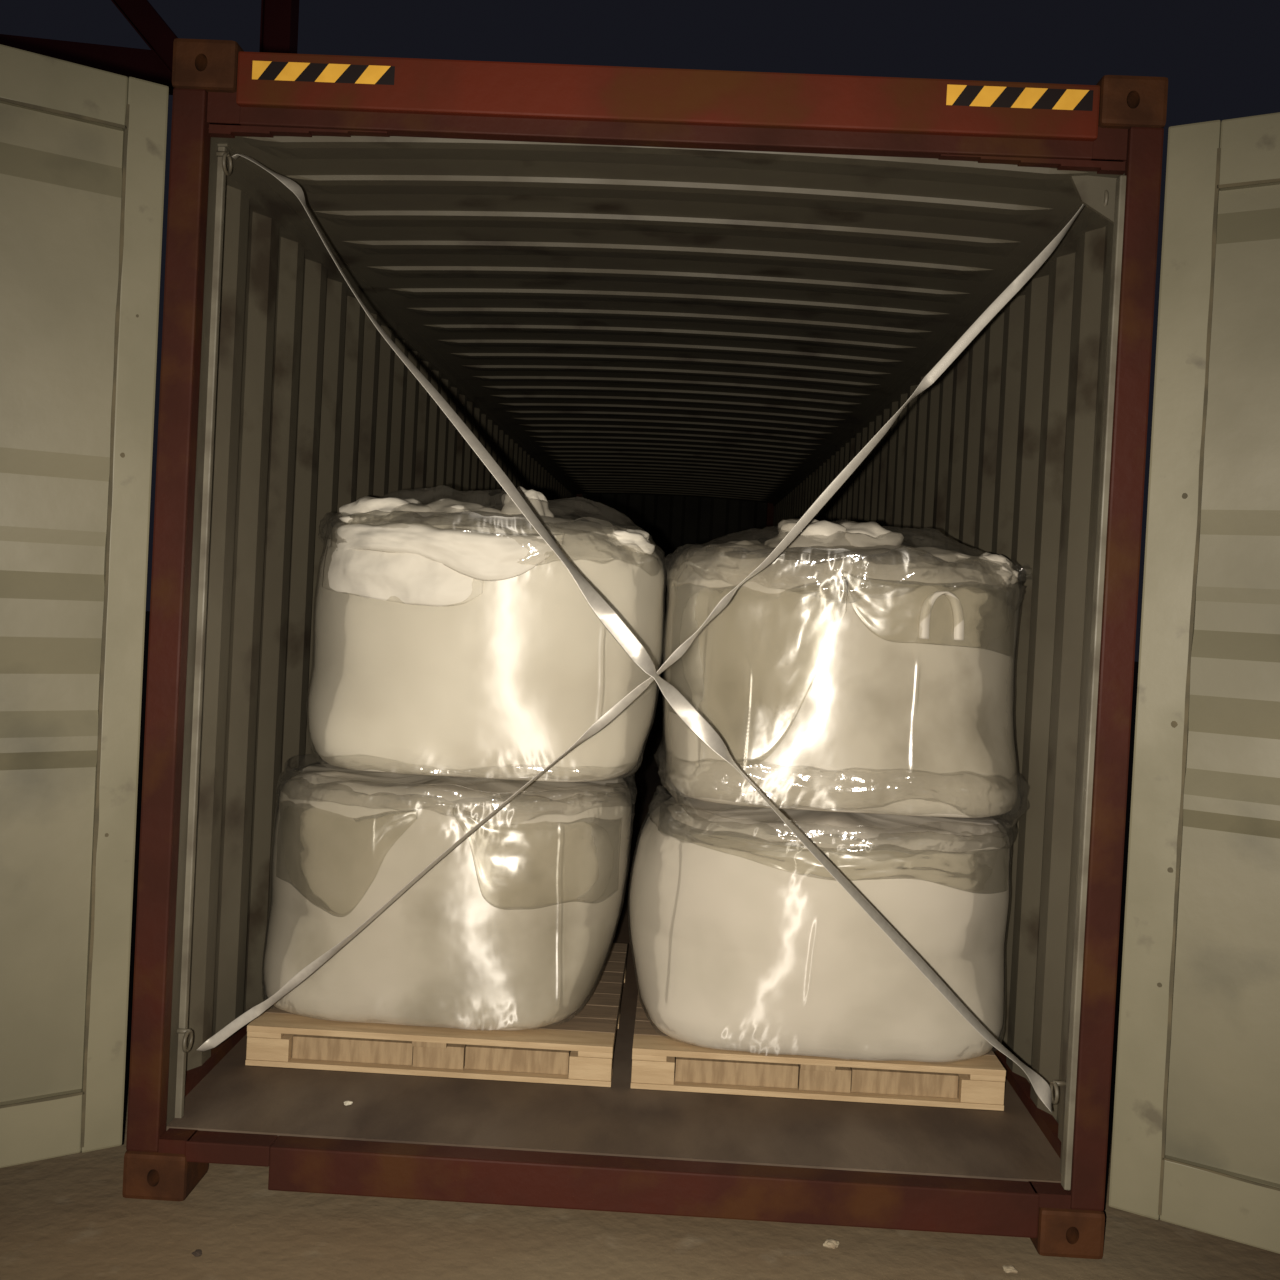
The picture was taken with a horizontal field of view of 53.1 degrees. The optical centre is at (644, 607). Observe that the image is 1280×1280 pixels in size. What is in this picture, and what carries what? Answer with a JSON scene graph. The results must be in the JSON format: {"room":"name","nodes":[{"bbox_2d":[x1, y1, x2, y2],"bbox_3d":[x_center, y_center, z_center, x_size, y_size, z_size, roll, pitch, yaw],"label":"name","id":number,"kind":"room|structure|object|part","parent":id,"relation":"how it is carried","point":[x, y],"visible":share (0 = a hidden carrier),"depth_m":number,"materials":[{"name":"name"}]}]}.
{"room":"container yard","nodes":[
{"label":"container yard","id":0,"kind":"room"},
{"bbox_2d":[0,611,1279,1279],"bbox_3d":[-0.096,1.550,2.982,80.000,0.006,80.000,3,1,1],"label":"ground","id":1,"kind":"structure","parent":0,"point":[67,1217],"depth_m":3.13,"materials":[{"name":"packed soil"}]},
{"bbox_2d":[0,0,298,94],"bbox_3d":[-9.119,-4.623,17.455,8.645,11.006,0.640,3,1,1],"label":"steel frame structure","id":2,"kind":"object","parent":1,"relation":"on","point":[279,18],"visible":0.1,"depth_m":17.23,"materials":[{"name":"red paint"}]},
{"bbox_2d":[192,1249,201,1256],"bbox_3d":[-1.035,1.495,2.964,0.022,0.012,0.022,2,1,-28],"label":"pebble","id":3,"kind":"object","parent":1,"relation":"on","point":[198,1252],"visible":1,"depth_m":2.96,"materials":[{"name":"brown"}]},
{"bbox_2d":[0,38,1279,1258],"bbox_3d":[0.018,0.014,8.948,4.760,2.897,12.954,3,1,1],"label":"shipping container","id":4,"kind":"object","parent":1,"relation":"on","point":[675,306],"visible":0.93,"depth_m":3.20,"materials":[{"name":"metal"}]},
{"bbox_3d":[-1.731,-0.004,2.873,0.976,2.367,0.032,2,1,-35],"label":"door panel","id":5,"kind":"part","parent":4,"relation":"part of","materials":[{"name":"grey paint"}]},
{"bbox_3d":[-1.737,0.008,2.877,0.972,2.644,0.724,3,1,1],"label":"door","id":6,"kind":"part","parent":4,"relation":"part of","materials":[{"name":"grey paint"}]},
{"bbox_3d":[-1.192,0.038,3.276,0.082,2.657,0.170,3,1,1],"label":"corner post","id":7,"kind":"part","parent":4,"relation":"part of","materials":[{"name":"red metal"}]},
{"bbox_2d":[344,1101,352,1105],"bbox_3d":[-0.802,1.343,3.469,0.024,0.011,0.019,3,1,18],"label":"paper scrap","id":8,"kind":"object","parent":4,"relation":"on","point":[346,1103],"visible":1,"depth_m":3.46,"materials":[{"name":"beige paper"}]},
{"bbox_3d":[-0.962,-1.271,9.275,0.098,0.065,11.970,3,1,1],"label":"rail","id":9,"kind":"part","parent":4,"relation":"part of","materials":[{"name":"grey metal"}]},
{"bbox_2d":[245,943,627,1086],"bbox_3d":[-0.608,1.287,4.232,1.062,0.116,1.080,3,1,1],"label":"wooden pallet","id":10,"kind":"object","parent":4,"relation":"on","point":[277,1037],"visible":0.5,"depth_m":3.72,"materials":[{"name":"brown wood"}]},
{"bbox_2d":[264,763,631,1030],"bbox_3d":[-0.608,0.863,4.183,1.150,0.730,1.038,3,1,1],"label":"bag","id":11,"kind":"object","parent":10,"relation":"on","point":[513,928],"visible":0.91,"depth_m":3.73,"materials":[{"name":"white plastic"}]},
{"bbox_2d":[308,486,664,781],"bbox_3d":[-0.502,0.066,4.204,1.125,0.913,1.038,3,1,-6],"label":"bag","id":12,"kind":"object","parent":11,"relation":"on","point":[452,639],"visible":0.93,"depth_m":3.75,"materials":[{"name":"white plastic"}]},
{"bbox_3d":[-0.855,-0.121,15.295,0.119,2.657,0.160,3,1,1],"label":"corner post","id":13,"kind":"part","parent":4,"relation":"part of","materials":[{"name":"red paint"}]},
{"bbox_3d":[-0.085,1.446,3.214,2.274,0.110,0.072,3,1,1],"label":"door sill","id":14,"kind":"part","parent":4,"relation":"part of","materials":[{"name":"red paint"}]},
{"bbox_3d":[0.077,1.342,9.272,2.410,0.140,11.850,3,1,1],"label":"rail","id":15,"kind":"part","parent":4,"relation":"part of","materials":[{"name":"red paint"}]},
{"bbox_2d":[197,204,1084,1051],"bbox_3d":[-0.008,0.045,3.309,2.208,2.360,0.034,3,1,1],"label":"strap","id":16,"kind":"object","parent":4,"relation":"attached to","point":[1022,279],"visible":0.98,"depth_m":3.30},
{"bbox_2d":[231,154,1051,1112],"bbox_3d":[-0.006,0.054,3.263,2.213,2.334,0.052,3,1,1],"label":"strap","id":17,"kind":"object","parent":4,"relation":"attached to","point":[608,617],"visible":1,"depth_m":3.26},
{"bbox_3d":[1.460,-0.004,15.235,0.119,2.657,0.160,3,1,1],"label":"corner post","id":18,"kind":"part","parent":4,"relation":"part of","materials":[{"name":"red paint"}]},
{"bbox_2d":[630,987,1005,1110],"bbox_3d":[0.511,1.344,4.204,1.068,0.116,1.080,3,1,1],"label":"wooden pallet","id":19,"kind":"object","parent":4,"relation":"on","point":[978,1082],"visible":0.47,"depth_m":3.68,"materials":[{"name":"brown wood"}]},
{"bbox_2d":[630,792,1009,1061],"bbox_3d":[0.544,0.936,4.113,1.187,0.702,1.049,3,1,1],"label":"bag","id":20,"kind":"object","parent":19,"relation":"on","point":[743,940],"visible":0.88,"depth_m":3.65,"materials":[{"name":"plastic"}]},
{"bbox_2d":[662,519,1022,817],"bbox_3d":[0.610,0.182,4.168,1.133,0.922,1.073,3,1,1],"label":"bag","id":21,"kind":"object","parent":20,"relation":"on","point":[861,670],"visible":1,"depth_m":3.70,"materials":[{"name":"plastic"}]},
{"bbox_3d":[1.372,-1.153,9.215,0.098,0.065,11.970,3,1,1],"label":"rail","id":22,"kind":"part","parent":4,"relation":"part of","materials":[{"name":"grey metal"}]},
{"bbox_3d":[1.160,0.157,3.215,0.082,2.657,0.170,3,1,1],"label":"corner post","id":23,"kind":"part","parent":4,"relation":"part of","materials":[{"name":"red metal"}]},
{"bbox_2d":[1171,721,1177,727],"bbox_3d":[1.275,0.281,3.079,0.016,0.017,0.001,3,1,31],"label":"rivet","id":24,"kind":"object","parent":4,"relation":"attached to","point":[1174,724],"depth_m":3.08,"materials":[{"name":"metal"}]},
{"bbox_3d":[1.716,0.182,2.841,1.035,2.644,0.625,3,1,1],"label":"door","id":25,"kind":"part","parent":4,"relation":"part of","materials":[{"name":"grey paint"}]},
{"bbox_3d":[1.720,0.187,2.831,0.954,2.332,0.032,3,1,31],"label":"door panel","id":26,"kind":"part","parent":4,"relation":"part of","materials":[{"name":"grey paint"}]},
{"bbox_2d":[823,1239,838,1248],"bbox_3d":[0.460,1.563,3.148,0.036,0.020,0.032,3,1,25],"label":"pebble","id":27,"kind":"object","parent":1,"relation":"on","point":[829,1243],"visible":1,"depth_m":3.14,"materials":[{"name":"beige stone"}]},
{"bbox_2d":[1002,1265,1017,1272],"bbox_3d":[0.878,1.587,3.069,0.035,0.016,0.027,3,1,1],"label":"pebble","id":28,"kind":"object","parent":1,"relation":"on","point":[1008,1269],"visible":1,"depth_m":3.06,"materials":[{"name":"beige stone"}]}
]}

